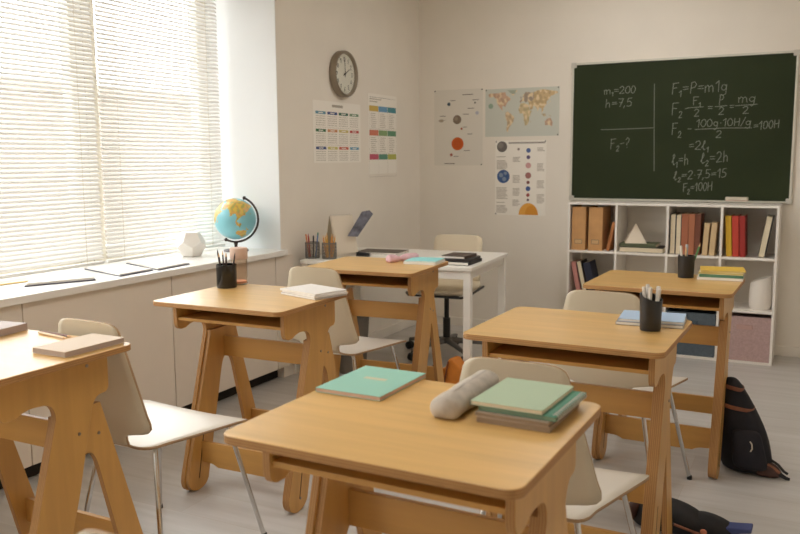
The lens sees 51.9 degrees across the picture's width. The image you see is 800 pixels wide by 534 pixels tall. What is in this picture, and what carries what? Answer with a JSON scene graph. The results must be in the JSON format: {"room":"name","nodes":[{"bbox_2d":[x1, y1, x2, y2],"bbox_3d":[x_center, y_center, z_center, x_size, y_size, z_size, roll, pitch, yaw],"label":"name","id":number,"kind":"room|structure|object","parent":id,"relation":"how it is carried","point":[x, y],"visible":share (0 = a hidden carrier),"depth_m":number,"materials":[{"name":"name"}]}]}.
{"room":"classroom","nodes":[
{"label":"classroom","id":0,"kind":"room"},
{"bbox_2d":[205,0,419,377],"bbox_3d":[-1.978,-0.486,3.252,0.620,2.860,8.200,3,8,27],"label":"wall","id":1,"kind":"structure","parent":0,"point":[274,56],"depth_m":5.26,"materials":[{"name":"paint"}]},
{"bbox_2d":[0,0,93,274],"bbox_3d":[-1.897,-0.907,3.888,0.095,1.901,0.981,3,8,27],"label":"window","id":2,"kind":"structure","parent":1,"relation":"in","point":[57,0],"depth_m":4.26,"materials":[{"name":"beige plastic"}]},
{"bbox_2d":[0,0,104,278],"bbox_3d":[-1.786,-0.897,3.783,0.040,1.887,0.958,3,8,27],"label":"window blind","id":3,"kind":"object","parent":2,"relation":"attached to","point":[18,145],"visible":1,"depth_m":3.97,"materials":[{"name":"white plastic"}]},
{"bbox_2d":[0,246,287,307],"bbox_3d":[-2.319,0.243,2.594,0.645,0.034,5.916,3,8,27],"label":"windowsill","id":4,"kind":"structure","parent":1,"relation":"attached to","point":[10,294],"depth_m":3.93,"materials":[{"name":"white laminate"}]},
{"bbox_2d":[0,280,28,284],"bbox_3d":[-1.793,0.080,3.663,0.024,0.004,0.320,5,9,35],"label":"ruler","id":5,"kind":"object","parent":4,"relation":"on","point":[26,280],"visible":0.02,"depth_m":3.72,"materials":[{"name":"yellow wood"}]},
{"bbox_2d":[24,269,95,286],"bbox_3d":[-1.613,0.049,3.860,0.304,0.013,0.404,-4,8,-28],"label":"folder","id":6,"kind":"object","parent":4,"relation":"on","point":[81,275],"visible":1,"depth_m":3.80,"materials":[{"name":"grey"}]},
{"bbox_2d":[85,263,152,276],"bbox_3d":[-1.416,0.013,4.139,0.425,0.010,0.220,6,10,41],"label":"folder","id":7,"kind":"object","parent":4,"relation":"on","point":[116,269],"visible":0.98,"depth_m":4.11,"materials":[{"name":"grey paper"}]},
{"bbox_2d":[126,257,188,269],"bbox_3d":[-1.289,-0.019,4.374,0.235,0.010,0.461,-8,10,-44],"label":"folder","id":8,"kind":"object","parent":4,"relation":"on","point":[156,263],"visible":1,"depth_m":4.34,"materials":[{"name":"grey paper"}]},
{"bbox_2d":[176,231,205,256],"bbox_3d":[-1.206,-0.133,4.742,0.170,0.140,0.163,-1,7,-2],"label":"vase","id":9,"kind":"object","parent":4,"relation":"on","point":[189,243],"visible":1,"depth_m":4.69,"materials":[{"name":"white ceramic"}]},
{"bbox_2d":[214,196,258,251],"bbox_3d":[-0.994,-0.262,4.973,0.254,0.333,0.250,3,8,27],"label":"globe","id":10,"kind":"object","parent":4,"relation":"on","point":[234,218],"visible":0.99,"depth_m":4.89,"materials":[{"name":"teal plastic"}]},
{"bbox_2d":[80,0,212,261],"bbox_3d":[-1.451,-1.023,4.756,0.095,1.901,0.977,3,8,27],"label":"window","id":11,"kind":"structure","parent":1,"relation":"in","point":[91,12],"depth_m":4.46,"materials":[{"name":"beige plastic"}]},
{"bbox_2d":[93,0,224,262],"bbox_3d":[-1.338,-1.013,4.652,0.040,1.887,0.958,3,8,27],"label":"window blind","id":12,"kind":"object","parent":11,"relation":"attached to","point":[165,163],"visible":0.94,"depth_m":4.63,"materials":[{"name":"white plastic"}]},
{"bbox_2d":[312,99,360,162],"bbox_3d":[-0.422,-0.913,5.585,0.003,0.405,0.616,3,8,27],"label":"wall calendar","id":13,"kind":"object","parent":1,"relation":"attached to","point":[336,125],"visible":1,"depth_m":5.56,"materials":[{"name":"white paper"}]},
{"bbox_2d":[329,50,357,97],"bbox_3d":[-0.379,-1.306,5.567,0.051,0.310,0.310,3,8,27],"label":"wall clock","id":14,"kind":"object","parent":1,"relation":"attached to","point":[343,71],"visible":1,"depth_m":5.55,"materials":[{"name":"brown"}]},
{"bbox_2d":[294,320,415,373],"bbox_3d":[-0.252,0.540,6.078,0.016,0.070,1.852,3,8,27],"label":"baseboard","id":15,"kind":"structure","parent":1,"relation":"attached to","point":[404,324],"depth_m":6.39,"materials":[{"name":"beige"}]},
{"bbox_2d":[368,93,396,176],"bbox_3d":[-0.128,-0.982,6.157,0.002,0.604,0.450,3,8,27],"label":"poster","id":16,"kind":"object","parent":1,"relation":"attached to","point":[382,109],"visible":1,"depth_m":6.14,"materials":[{"name":"white paper"}]},
{"bbox_2d":[0,324,799,533],"bbox_3d":[-0.089,1.105,2.494,5.000,0.120,8.400,3,8,27],"label":"floor","id":17,"kind":"structure","parent":0,"point":[223,505],"depth_m":3.52,"materials":[{"name":"laminate"}]},
{"bbox_2d":[0,330,142,533],"bbox_3d":[-1.146,0.643,2.427,0.606,0.825,0.625,3,8,27],"label":"school desk","id":18,"kind":"object","parent":17,"relation":"on","point":[77,426],"visible":0.98,"depth_m":2.31,"materials":[{"name":"brown wood"}]},
{"bbox_2d":[0,321,27,336],"bbox_3d":[-1.292,0.198,2.560,0.148,0.022,0.195,2,8,20],"label":"notebook","id":19,"kind":"object","parent":18,"relation":"on","point":[6,327],"visible":1,"depth_m":2.58,"materials":[{"name":"beige paper"}]},
{"bbox_2d":[38,331,65,338],"bbox_3d":[-1.066,0.209,2.522,0.153,0.008,0.008,5,9,35],"label":"pencil","id":20,"kind":"object","parent":18,"relation":"on","point":[39,332],"visible":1,"depth_m":2.52,"materials":[{"name":"beige wood"}]},
{"bbox_2d":[40,330,71,336],"bbox_3d":[-1.063,0.207,2.540,0.153,0.008,0.008,4,9,31],"label":"pencil","id":21,"kind":"object","parent":18,"relation":"on","point":[64,335],"visible":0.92,"depth_m":2.53,"materials":[{"name":"brown"}]},
{"bbox_2d":[32,333,123,357],"bbox_3d":[-0.922,0.224,2.367,0.132,0.016,0.212,4,8,28],"label":"notebook","id":22,"kind":"object","parent":18,"relation":"on","point":[70,347],"visible":1,"depth_m":2.34,"materials":[{"name":"beige paper"}]},
{"bbox_2d":[78,529,111,533],"bbox_3d":[-0.211,0.758,1.348,0.545,0.867,0.528,3,8,27],"label":"chair","id":23,"kind":"object","parent":17,"relation":"on","point":[86,531],"visible":1,"depth_m":1.11,"materials":[{"name":"beige plastic"}]},
{"bbox_2d":[0,254,294,488],"bbox_3d":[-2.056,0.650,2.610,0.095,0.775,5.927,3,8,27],"label":"base cabinet","id":24,"kind":"object","parent":17,"relation":"on","point":[163,357],"visible":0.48,"depth_m":4.13,"materials":[{"name":"white wood"}]},
{"bbox_2d":[58,318,266,533],"bbox_3d":[-0.849,0.566,2.841,0.545,0.867,0.528,4,9,30],"label":"chair","id":25,"kind":"object","parent":17,"relation":"on","point":[134,422],"visible":0.73,"depth_m":2.64,"materials":[{"name":"beige plastic"}]},
{"bbox_2d":[153,284,348,512],"bbox_3d":[-0.565,0.516,3.405,0.606,0.816,0.625,3,8,26],"label":"school desk","id":26,"kind":"object","parent":17,"relation":"on","point":[219,311],"visible":0.84,"depth_m":3.34,"materials":[{"name":"brown wood"}]},
{"bbox_2d":[216,263,236,288],"bbox_3d":[-0.745,0.038,3.533,0.086,0.100,0.086,3,8,27],"label":"pencil cup","id":27,"kind":"object","parent":26,"relation":"on","point":[226,275],"visible":0.98,"depth_m":3.50,"materials":[{"name":"black"}]},
{"bbox_2d":[178,311,280,329],"bbox_3d":[-0.589,0.199,3.318,0.494,0.012,0.333,3,8,26],"label":"shelf","id":28,"kind":"object","parent":26,"relation":"attached to","point":[263,322],"depth_m":3.24,"materials":[{"name":"brown wood"}]},
{"bbox_2d":[230,247,247,284],"bbox_3d":[-0.708,-0.005,3.616,0.077,0.162,0.077,3,8,27],"label":"hourglass","id":29,"kind":"object","parent":26,"relation":"on","point":[240,253],"visible":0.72,"depth_m":3.58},
{"bbox_2d":[281,292,346,299],"bbox_3d":[-0.349,0.108,3.329,0.165,0.008,0.222,-8,10,-44],"label":"book","id":30,"kind":"object","parent":26,"relation":"on","point":[284,293],"visible":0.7,"depth_m":3.26,"materials":[{"name":"white paper"}]},
{"bbox_2d":[282,290,347,297],"bbox_3d":[-0.346,0.100,3.326,0.165,0.008,0.222,-7,10,-42],"label":"book","id":31,"kind":"object","parent":30,"relation":"on","point":[344,292],"visible":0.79,"depth_m":3.25,"materials":[{"name":"white paper"}]},
{"bbox_2d":[280,284,346,295],"bbox_3d":[-0.352,0.092,3.329,0.222,0.008,0.165,7,10,44],"label":"book","id":32,"kind":"object","parent":31,"relation":"on","point":[308,289],"visible":1,"depth_m":3.31,"materials":[{"name":"white paper"}]},
{"bbox_2d":[287,266,405,370],"bbox_3d":[-0.278,0.400,4.077,0.545,0.867,0.528,4,8,28],"label":"chair","id":33,"kind":"object","parent":17,"relation":"on","point":[345,340],"visible":0.52,"depth_m":3.81,"materials":[{"name":"beige plastic"}]},
{"bbox_2d":[340,316,368,373],"bbox_3d":[-0.306,0.493,5.286,0.226,0.368,0.225,3,8,27],"label":"basket","id":34,"kind":"object","parent":17,"relation":"on","point":[346,366],"visible":0.26,"depth_m":5.22,"materials":[{"name":"grey"}]},
{"bbox_2d":[305,256,447,384],"bbox_3d":[-0.097,0.390,4.306,0.606,0.826,0.625,3,8,23],"label":"school desk","id":35,"kind":"object","parent":17,"relation":"on","point":[357,271],"visible":0.44,"depth_m":4.21,"materials":[{"name":"brown wood"}]},
{"bbox_2d":[340,274,407,288],"bbox_3d":[-0.119,0.068,4.217,0.494,0.012,0.333,3,8,23],"label":"shelf","id":36,"kind":"object","parent":35,"relation":"attached to","point":[347,279],"depth_m":4.14,"materials":[{"name":"brown wood"}]},
{"bbox_2d":[386,253,418,262],"bbox_3d":[0.016,-0.050,4.322,0.199,0.040,0.055,-5,9,-31],"label":"pencil case","id":37,"kind":"object","parent":35,"relation":"on","point":[389,258],"visible":0.73,"depth_m":4.30,"materials":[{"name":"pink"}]},
{"bbox_2d":[403,259,444,264],"bbox_3d":[0.127,-0.028,4.249,0.172,0.012,0.165,3,8,21],"label":"notebook","id":38,"kind":"object","parent":35,"relation":"on","point":[441,261],"visible":0.61,"depth_m":4.18,"materials":[{"name":"beige paper"}]},
{"bbox_2d":[404,257,444,262],"bbox_3d":[0.128,-0.038,4.251,0.168,0.006,0.160,2,8,19],"label":"notebook","id":39,"kind":"object","parent":38,"relation":"on","point":[414,259],"visible":1,"depth_m":4.23,"materials":[{"name":"teal paper"}]},
{"bbox_2d":[300,247,507,361],"bbox_3d":[0.049,0.298,5.327,1.115,0.740,0.820,3,8,22],"label":"table","id":40,"kind":"object","parent":17,"relation":"on","point":[490,260],"visible":0.38,"depth_m":5.08,"materials":[{"name":"white wood"}]},
{"bbox_2d":[305,241,319,258],"bbox_3d":[-0.554,-0.108,5.209,0.092,0.102,0.092,3,8,27],"label":"pencil cup","id":41,"kind":"object","parent":40,"relation":"on","point":[307,256],"visible":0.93,"depth_m":5.18,"materials":[{"name":"grey"}]},
{"bbox_2d":[322,242,336,258],"bbox_3d":[-0.444,-0.103,5.170,0.092,0.102,0.092,3,8,27],"label":"pencil cup","id":42,"kind":"object","parent":40,"relation":"on","point":[324,256],"visible":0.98,"depth_m":5.14,"materials":[{"name":"grey"}]},
{"bbox_2d":[325,210,372,256],"bbox_3d":[-0.335,-0.222,5.343,0.262,0.292,0.192,-6,9,-35],"label":"holder","id":43,"kind":"object","parent":40,"relation":"on","point":[345,232],"visible":0.98,"depth_m":5.29,"materials":[{"name":"beige paper"}]},
{"bbox_2d":[356,251,369,256],"bbox_3d":[-0.237,-0.084,5.287,0.090,0.030,0.024,2,8,18],"label":"stapler","id":44,"kind":"object","parent":40,"relation":"on","point":[363,254],"visible":1,"depth_m":5.28,"materials":[{"name":"black plastic"}]},
{"bbox_2d":[370,251,408,255],"bbox_3d":[-0.117,-0.092,5.433,0.300,0.008,0.215,2,8,20],"label":"paper stack","id":45,"kind":"object","parent":40,"relation":"on","point":[408,251],"visible":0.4,"depth_m":5.33,"materials":[{"name":"white"}]},
{"bbox_2d":[358,248,408,254],"bbox_3d":[-0.117,-0.102,5.432,0.300,0.010,0.210,2,8,20],"label":"portfolio","id":46,"kind":"object","parent":45,"relation":"on","point":[368,250],"visible":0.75,"depth_m":5.39,"materials":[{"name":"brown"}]},
{"bbox_2d":[448,258,481,265],"bbox_3d":[0.368,-0.035,4.925,0.175,0.020,0.250,3,8,24],"label":"book","id":47,"kind":"object","parent":40,"relation":"on","point":[478,259],"visible":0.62,"depth_m":4.82,"materials":[{"name":"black paper"}]},
{"bbox_2d":[445,255,480,261],"bbox_3d":[0.371,-0.053,4.933,0.170,0.012,0.235,2,8,20],"label":"notebook","id":48,"kind":"object","parent":47,"relation":"on","point":[477,256],"visible":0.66,"depth_m":4.83,"materials":[{"name":"grey paper"}]},
{"bbox_2d":[441,252,476,258],"bbox_3d":[0.355,-0.068,4.939,0.150,0.016,0.200,3,8,26],"label":"book","id":49,"kind":"object","parent":48,"relation":"on","point":[454,255],"visible":0.97,"depth_m":4.88,"materials":[{"name":"brown paper"}]},
{"bbox_2d":[224,379,600,533],"bbox_3d":[0.068,0.716,1.752,0.606,0.842,0.625,4,8,28],"label":"school desk","id":50,"kind":"object","parent":17,"relation":"on","point":[351,447],"visible":0.91,"depth_m":1.57,"materials":[{"name":"brown wood"}]},
{"bbox_2d":[316,365,425,400],"bbox_3d":[-0.064,0.266,1.901,0.166,0.010,0.222,4,8,28],"label":"notebook","id":51,"kind":"object","parent":50,"relation":"on","point":[366,382],"visible":1,"depth_m":1.88,"materials":[{"name":"green paper"}]},
{"bbox_2d":[272,456,504,514],"bbox_3d":[0.042,0.386,1.664,0.494,0.012,0.333,4,8,28],"label":"shelf","id":52,"kind":"object","parent":50,"relation":"attached to","point":[469,500],"depth_m":1.52,"materials":[{"name":"brown wood"}]},
{"bbox_2d":[430,370,499,419],"bbox_3d":[0.145,0.266,1.749,0.067,0.049,0.268,4,8,27],"label":"pencil case","id":53,"kind":"object","parent":50,"relation":"on","point":[452,403],"visible":0.88,"depth_m":1.67,"materials":[{"name":"grey fabric"}]},
{"bbox_2d":[477,404,578,432],"bbox_3d":[0.264,0.293,1.675,0.150,0.011,0.196,4,8,28],"label":"notebook","id":54,"kind":"object","parent":50,"relation":"on","point":[494,421],"visible":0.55,"depth_m":1.59,"materials":[{"name":"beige paper"}]},
{"bbox_2d":[475,410,553,426],"bbox_3d":[0.262,0.283,1.675,0.152,0.008,0.194,4,9,29],"label":"notebook","id":55,"kind":"object","parent":54,"relation":"on","point":[482,413],"visible":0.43,"depth_m":1.59,"materials":[{"name":"beige paper"}]},
{"bbox_2d":[478,391,586,421],"bbox_3d":[0.275,0.274,1.678,0.164,0.015,0.194,4,9,30],"label":"notebook","id":56,"kind":"object","parent":55,"relation":"on","point":[574,398],"visible":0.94,"depth_m":1.61,"materials":[{"name":"green paper"}]},
{"bbox_2d":[471,377,573,414],"bbox_3d":[0.254,0.263,1.688,0.150,0.009,0.196,4,9,29],"label":"notebook","id":57,"kind":"object","parent":56,"relation":"on","point":[512,394],"visible":1,"depth_m":1.67,"materials":[{"name":"green paper"}]},
{"bbox_2d":[405,234,483,360],"bbox_3d":[0.320,0.202,5.740,0.648,0.819,0.644,3,8,24],"label":"office chair","id":58,"kind":"object","parent":17,"relation":"on","point":[447,289],"visible":0.59,"depth_m":5.76,"materials":[{"name":"beige"}]},
{"bbox_2d":[432,356,463,383],"bbox_3d":[0.293,0.632,4.766,0.231,0.221,0.118,4,9,32],"label":"handbag","id":59,"kind":"object","parent":17,"relation":"on","point":[452,371],"visible":0.39,"depth_m":4.72,"materials":[{"name":"orange leather"}]},
{"bbox_2d":[459,357,648,533],"bbox_3d":[0.403,0.629,2.302,0.545,0.867,0.528,4,8,28],"label":"chair","id":60,"kind":"object","parent":17,"relation":"on","point":[591,489],"visible":0.36,"depth_m":2.04,"materials":[{"name":"beige plastic"}]},
{"bbox_2d":[463,307,691,533],"bbox_3d":[0.600,0.594,2.710,0.606,0.828,0.625,4,8,28],"label":"school desk","id":61,"kind":"object","parent":17,"relation":"on","point":[585,339],"visible":0.63,"depth_m":2.54,"materials":[{"name":"brown wood"}]},
{"bbox_2d":[488,344,648,374],"bbox_3d":[0.575,0.271,2.623,0.494,0.012,0.333,4,8,28],"label":"shelf","id":62,"kind":"object","parent":61,"relation":"attached to","point":[508,351],"depth_m":2.52,"materials":[{"name":"brown wood"}]},
{"bbox_2d":[640,292,662,331],"bbox_3d":[0.776,0.138,2.546,0.069,0.116,0.069,3,8,27],"label":"pencil cup","id":63,"kind":"object","parent":61,"relation":"on","point":[650,310],"visible":0.96,"depth_m":2.52,"materials":[{"name":"black"}]},
{"bbox_2d":[648,287,651,299],"bbox_3d":[0.768,0.126,2.527,0.012,0.132,0.023,4,8,28],"label":"marker","id":64,"kind":"object","parent":63,"relation":"in","point":[649,288],"visible":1,"depth_m":2.51,"materials":[{"name":"beige"}]},
{"bbox_2d":[656,288,660,300],"bbox_3d":[0.791,0.128,2.531,0.024,0.126,0.012,7,10,43],"label":"marker","id":65,"kind":"object","parent":63,"relation":"in","point":[658,289],"visible":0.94,"depth_m":2.52,"materials":[{"name":"beige"}]},
{"bbox_2d":[616,317,686,328],"bbox_3d":[0.819,0.174,2.674,0.205,0.010,0.165,3,8,23],"label":"notebook","id":66,"kind":"object","parent":61,"relation":"on","point":[617,321],"visible":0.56,"depth_m":2.61,"materials":[{"name":"beige paper"}]},
{"bbox_2d":[618,310,685,324],"bbox_3d":[0.823,0.163,2.675,0.200,0.009,0.158,3,8,22],"label":"notebook","id":67,"kind":"object","parent":66,"relation":"on","point":[627,315],"visible":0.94,"depth_m":2.65,"materials":[{"name":"blue paper"}]},
{"bbox_2d":[549,290,691,479],"bbox_3d":[0.879,0.489,3.347,0.545,0.867,0.528,4,8,28],"label":"chair","id":68,"kind":"object","parent":17,"relation":"on","point":[610,302],"visible":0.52,"depth_m":3.11,"materials":[{"name":"beige plastic"}]},
{"bbox_2d":[583,270,744,478],"bbox_3d":[1.197,0.462,3.721,0.606,0.820,0.625,4,8,28],"label":"school desk","id":69,"kind":"object","parent":17,"relation":"on","point":[676,292],"visible":0.73,"depth_m":3.58,"materials":[{"name":"brown wood"}]},
{"bbox_2d":[613,291,719,310],"bbox_3d":[1.171,0.142,3.635,0.494,0.012,0.333,4,8,28],"label":"shelf","id":70,"kind":"object","parent":69,"relation":"attached to","point":[672,301],"depth_m":3.52,"materials":[{"name":"brown wood"}]},
{"bbox_2d":[678,254,694,277],"bbox_3d":[1.293,-0.003,3.716,0.074,0.100,0.074,3,8,27],"label":"pencil cup","id":71,"kind":"object","parent":69,"relation":"on","point":[686,264],"visible":0.98,"depth_m":3.69,"materials":[{"name":"black"}]},
{"bbox_2d":[697,274,743,281],"bbox_3d":[1.438,0.044,3.686,0.190,0.012,0.155,3,8,25],"label":"book","id":72,"kind":"object","parent":69,"relation":"on","point":[698,277],"visible":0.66,"depth_m":3.62,"materials":[{"name":"beige paper"}]},
{"bbox_2d":[699,274,743,278],"bbox_3d":[1.440,0.032,3.683,0.182,0.012,0.148,3,8,21],"label":"book","id":73,"kind":"object","parent":72,"relation":"on","point":[700,275],"visible":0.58,"depth_m":3.62,"materials":[{"name":"green paper"}]},
{"bbox_2d":[698,270,743,275],"bbox_3d":[1.441,0.021,3.681,0.185,0.010,0.148,3,8,26],"label":"book","id":74,"kind":"object","parent":73,"relation":"on","point":[699,271],"visible":0.53,"depth_m":3.62,"materials":[{"name":"beige paper"}]},
{"bbox_2d":[700,266,745,272],"bbox_3d":[1.443,0.011,3.679,0.185,0.008,0.148,2,8,18],"label":"book","id":75,"kind":"object","parent":74,"relation":"on","point":[702,268],"visible":1,"depth_m":3.65,"materials":[{"name":"yellow paper"}]},
{"bbox_2d":[566,200,781,365],"bbox_3d":[1.891,0.074,5.771,1.376,1.048,0.334,3,8,27],"label":"bookcase","id":76,"kind":"object","parent":17,"relation":"on","point":[621,207],"visible":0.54,"depth_m":5.59,"materials":[{"name":"white wood"}]},
{"bbox_2d":[571,259,581,289],"bbox_3d":[1.312,0.081,6.010,0.083,0.263,0.170,3,8,27],"label":"book","id":77,"kind":"object","parent":76,"relation":"on","point":[574,264],"visible":0.52,"depth_m":5.94,"materials":[{"name":"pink paper"}]},
{"bbox_2d":[576,258,587,289],"bbox_3d":[1.349,0.080,5.991,0.091,0.269,0.170,3,8,27],"label":"book","id":78,"kind":"object","parent":76,"relation":"on","point":[580,267],"visible":0.5,"depth_m":5.92,"materials":[{"name":"brown paper"}]},
{"bbox_2d":[571,205,594,249],"bbox_3d":[1.332,-0.290,5.982,0.098,0.308,0.253,3,8,27],"label":"magazine file","id":79,"kind":"object","parent":76,"relation":"on","point":[580,215],"visible":0.82,"depth_m":5.88,"materials":[{"name":"brown cardboard"}]},
{"bbox_2d":[583,259,598,289],"bbox_3d":[1.398,0.085,5.966,0.108,0.266,0.170,3,8,27],"label":"book","id":80,"kind":"object","parent":76,"relation":"on","point":[590,267],"visible":0.48,"depth_m":5.90,"materials":[{"name":"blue paper"}]},
{"bbox_2d":[588,205,610,250],"bbox_3d":[1.439,-0.283,5.928,0.098,0.308,0.253,3,8,27],"label":"magazine file","id":81,"kind":"object","parent":76,"relation":"on","point":[599,217],"visible":0.87,"depth_m":5.83,"materials":[{"name":"brown cardboard"}]},
{"bbox_2d":[606,221,614,250],"bbox_3d":[1.518,-0.223,5.858,0.062,0.205,0.160,3,8,27],"label":"book","id":82,"kind":"object","parent":76,"relation":"on","point":[610,245],"visible":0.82,"depth_m":5.80,"materials":[{"name":"brown paper"}]},
{"bbox_2d":[619,245,664,253],"bbox_3d":[1.712,-0.129,5.782,0.295,0.036,0.200,3,8,26],"label":"book","id":83,"kind":"object","parent":76,"relation":"on","point":[661,249],"visible":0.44,"depth_m":5.69,"materials":[{"name":"grey paper"}]},
{"bbox_2d":[619,241,660,247],"bbox_3d":[1.691,-0.160,5.789,0.250,0.024,0.180,4,8,28],"label":"book","id":84,"kind":"object","parent":83,"relation":"on","point":[623,244],"visible":0.91,"depth_m":5.72,"materials":[{"name":"green paper"}]},
{"bbox_2d":[625,224,646,243],"bbox_3d":[1.660,-0.240,5.788,0.144,0.134,0.144,1,8,13],"label":"pyramid","id":85,"kind":"object","parent":84,"relation":"on","point":[635,236],"visible":1,"depth_m":5.75,"materials":[{"name":"beige paint"}]},
{"bbox_2d":[669,212,679,253],"bbox_3d":[1.898,-0.235,5.678,0.036,0.272,0.190,3,8,27],"label":"book","id":86,"kind":"object","parent":76,"relation":"on","point":[673,215],"visible":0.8,"depth_m":5.60,"materials":[{"name":"beige paper"}]},
{"bbox_2d":[675,213,682,253],"bbox_3d":[1.931,-0.232,5.661,0.034,0.270,0.190,3,8,27],"label":"book","id":87,"kind":"object","parent":76,"relation":"on","point":[678,216],"visible":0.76,"depth_m":5.58,"materials":[{"name":"beige paper"}]},
{"bbox_2d":[681,212,692,253],"bbox_3d":[1.970,-0.233,5.647,0.044,0.274,0.200,3,8,27],"label":"book","id":88,"kind":"object","parent":76,"relation":"on","point":[685,216],"visible":0.61,"depth_m":5.56,"materials":[{"name":"brown paper"}]},
{"bbox_2d":[667,308,715,357],"bbox_3d":[2.041,0.440,5.731,0.316,0.298,0.306,3,8,27],"label":"storage box","id":89,"kind":"object","parent":76,"relation":"on","point":[698,317],"visible":0.37,"depth_m":5.59,"materials":[{"name":"fabric"}]},
{"bbox_2d":[688,212,698,254],"bbox_3d":[2.008,-0.231,5.627,0.038,0.276,0.200,3,8,27],"label":"book","id":90,"kind":"object","parent":76,"relation":"on","point":[691,235],"visible":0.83,"depth_m":5.54,"materials":[{"name":"brown paper"}]},
{"bbox_2d":[694,212,704,254],"bbox_3d":[2.043,-0.229,5.610,0.036,0.276,0.200,3,8,27],"label":"book","id":91,"kind":"object","parent":76,"relation":"on","point":[699,217],"visible":0.81,"depth_m":5.53,"materials":[{"name":"brown paper"}]},
{"bbox_2d":[702,222,711,254],"bbox_3d":[2.080,-0.194,5.567,0.045,0.216,0.150,3,8,27],"label":"book","id":92,"kind":"object","parent":76,"relation":"on","point":[707,226],"visible":0.91,"depth_m":5.51,"materials":[{"name":"brown paper"}]},
{"bbox_2d":[709,221,719,255],"bbox_3d":[2.120,-0.194,5.547,0.047,0.222,0.150,3,8,27],"label":"book","id":93,"kind":"object","parent":76,"relation":"on","point":[715,225],"visible":1,"depth_m":5.49,"materials":[{"name":"brown paper"}]},
{"bbox_2d":[725,214,733,255],"bbox_3d":[2.212,-0.214,5.513,0.052,0.270,0.180,3,8,27],"label":"book","id":94,"kind":"object","parent":76,"relation":"on","point":[728,218],"visible":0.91,"depth_m":5.43,"materials":[{"name":"yellow paper"}]},
{"bbox_2d":[732,214,740,256],"bbox_3d":[2.252,-0.214,5.498,0.053,0.272,0.190,3,8,27],"label":"book","id":95,"kind":"object","parent":76,"relation":"on","point":[735,218],"visible":0.91,"depth_m":5.42,"materials":[{"name":"red paper"}]},
{"bbox_2d":[739,214,747,256],"bbox_3d":[2.289,-0.211,5.480,0.048,0.271,0.190,3,8,27],"label":"book","id":96,"kind":"object","parent":76,"relation":"on","point":[743,219],"visible":1,"depth_m":5.40,"materials":[{"name":"red paper"}]},
{"bbox_2d":[719,312,770,362],"bbox_3d":[2.346,0.458,5.577,0.316,0.298,0.306,3,8,27],"label":"storage box","id":97,"kind":"object","parent":76,"relation":"on","point":[750,332],"visible":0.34,"depth_m":5.43,"materials":[{"name":"fabric"}]},
{"bbox_2d":[749,276,771,309],"bbox_3d":[2.394,0.168,5.460,0.142,0.222,0.142,3,8,27],"label":"vase","id":98,"kind":"object","parent":76,"relation":"on","point":[760,291],"visible":1,"depth_m":5.41,"materials":[{"name":"beige ceramic"}]},
{"bbox_2d":[758,214,774,256],"bbox_3d":[2.407,-0.204,5.403,0.081,0.275,0.160,3,8,27],"label":"book","id":99,"kind":"object","parent":76,"relation":"on","point":[770,218],"visible":1,"depth_m":5.34,"materials":[{"name":"beige paper"}]},
{"bbox_2d":[629,498,752,533],"bbox_3d":[1.046,0.912,2.993,0.436,0.112,0.182,4,9,29],"label":"backpack","id":100,"kind":"object","parent":17,"relation":"on","point":[686,519],"visible":0.62,"depth_m":2.94,"materials":[{"name":"black fabric"}]},
{"bbox_2d":[721,377,789,480],"bbox_3d":[1.535,0.690,3.558,0.298,0.402,0.210,3,8,27],"label":"backpack","id":101,"kind":"object","parent":17,"relation":"on","point":[745,441],"visible":0.88,"depth_m":3.53,"materials":[{"name":"fabric"}]},
{"bbox_2d":[419,0,799,346],"bbox_3d":[1.791,-0.866,5.973,5.000,2.860,0.120,3,8,27],"label":"wall","id":102,"kind":"structure","parent":0,"point":[464,44],"depth_m":6.20,"materials":[{"name":"paint"}]},
{"bbox_2d":[434,88,482,165],"bbox_3d":[0.463,-1.110,6.552,0.418,0.598,0.006,3,8,27],"label":"poster","id":103,"kind":"object","parent":102,"relation":"attached to","point":[458,114],"visible":1,"depth_m":6.55,"materials":[{"name":"beige paper"}]},
{"bbox_2d":[495,140,546,215],"bbox_3d":[0.930,-0.689,6.368,0.411,0.577,0.006,3,8,27],"label":"poster","id":104,"kind":"object","parent":102,"relation":"attached to","point":[520,165],"visible":1,"depth_m":6.37,"materials":[{"name":"white paper"}]},
{"bbox_2d":[485,86,559,136],"bbox_3d":[0.931,-1.187,6.302,0.591,0.365,0.005,3,8,27],"label":"world map","id":105,"kind":"object","parent":102,"relation":"attached to","point":[532,111],"visible":1,"depth_m":6.30,"materials":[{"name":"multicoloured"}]},
{"bbox_2d":[436,315,799,357],"bbox_3d":[2.027,0.541,5.964,4.220,0.070,0.016,3,8,27],"label":"baseboard","id":106,"kind":"structure","parent":102,"relation":"attached to","point":[788,351],"depth_m":5.67,"materials":[{"name":"beige"}]},
{"bbox_2d":[569,49,799,203],"bbox_3d":[1.939,-0.961,5.773,1.518,1.012,0.074,3,8,27],"label":"chalkboard","id":107,"kind":"object","parent":102,"relation":"attached to","point":[707,128],"visible":1,"depth_m":5.76,"materials":[{"name":"green"}]},
{"bbox_2d":[574,199,782,203],"bbox_3d":[1.936,-0.469,5.827,1.420,0.012,0.049,3,8,27],"label":"chalk tray","id":108,"kind":"object","parent":107,"relation":"on","point":[770,201],"depth_m":5.75,"materials":[{"name":"silver metal"}]},
{"bbox_2d":[725,197,747,200],"bbox_3d":[2.309,-0.463,5.638,0.145,0.034,0.042,3,8,27],"label":"eraser","id":109,"kind":"object","parent":107,"relation":"on","point":[726,198],"visible":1,"depth_m":5.62,"materials":[{"name":"beige fabric"}]},
{"label":"outside","id":110,"kind":"structure","parent":0,"visible":0},
{"bbox_3d":[-40.433,2.074,28.016,88.800,0.200,180.000,3,8,27],"label":"ground","id":111,"kind":"structure","parent":110,"visible":0},
{"bbox_2d":[0,75,195,253],"bbox_3d":[-22.873,-1.860,22.987,4.400,8.700,60.600,3,8,27],"label":"building","id":112,"kind":"structure","parent":111,"relation":"on","point":[3,75],"depth_m":37.11,"materials":[{"name":"white"}]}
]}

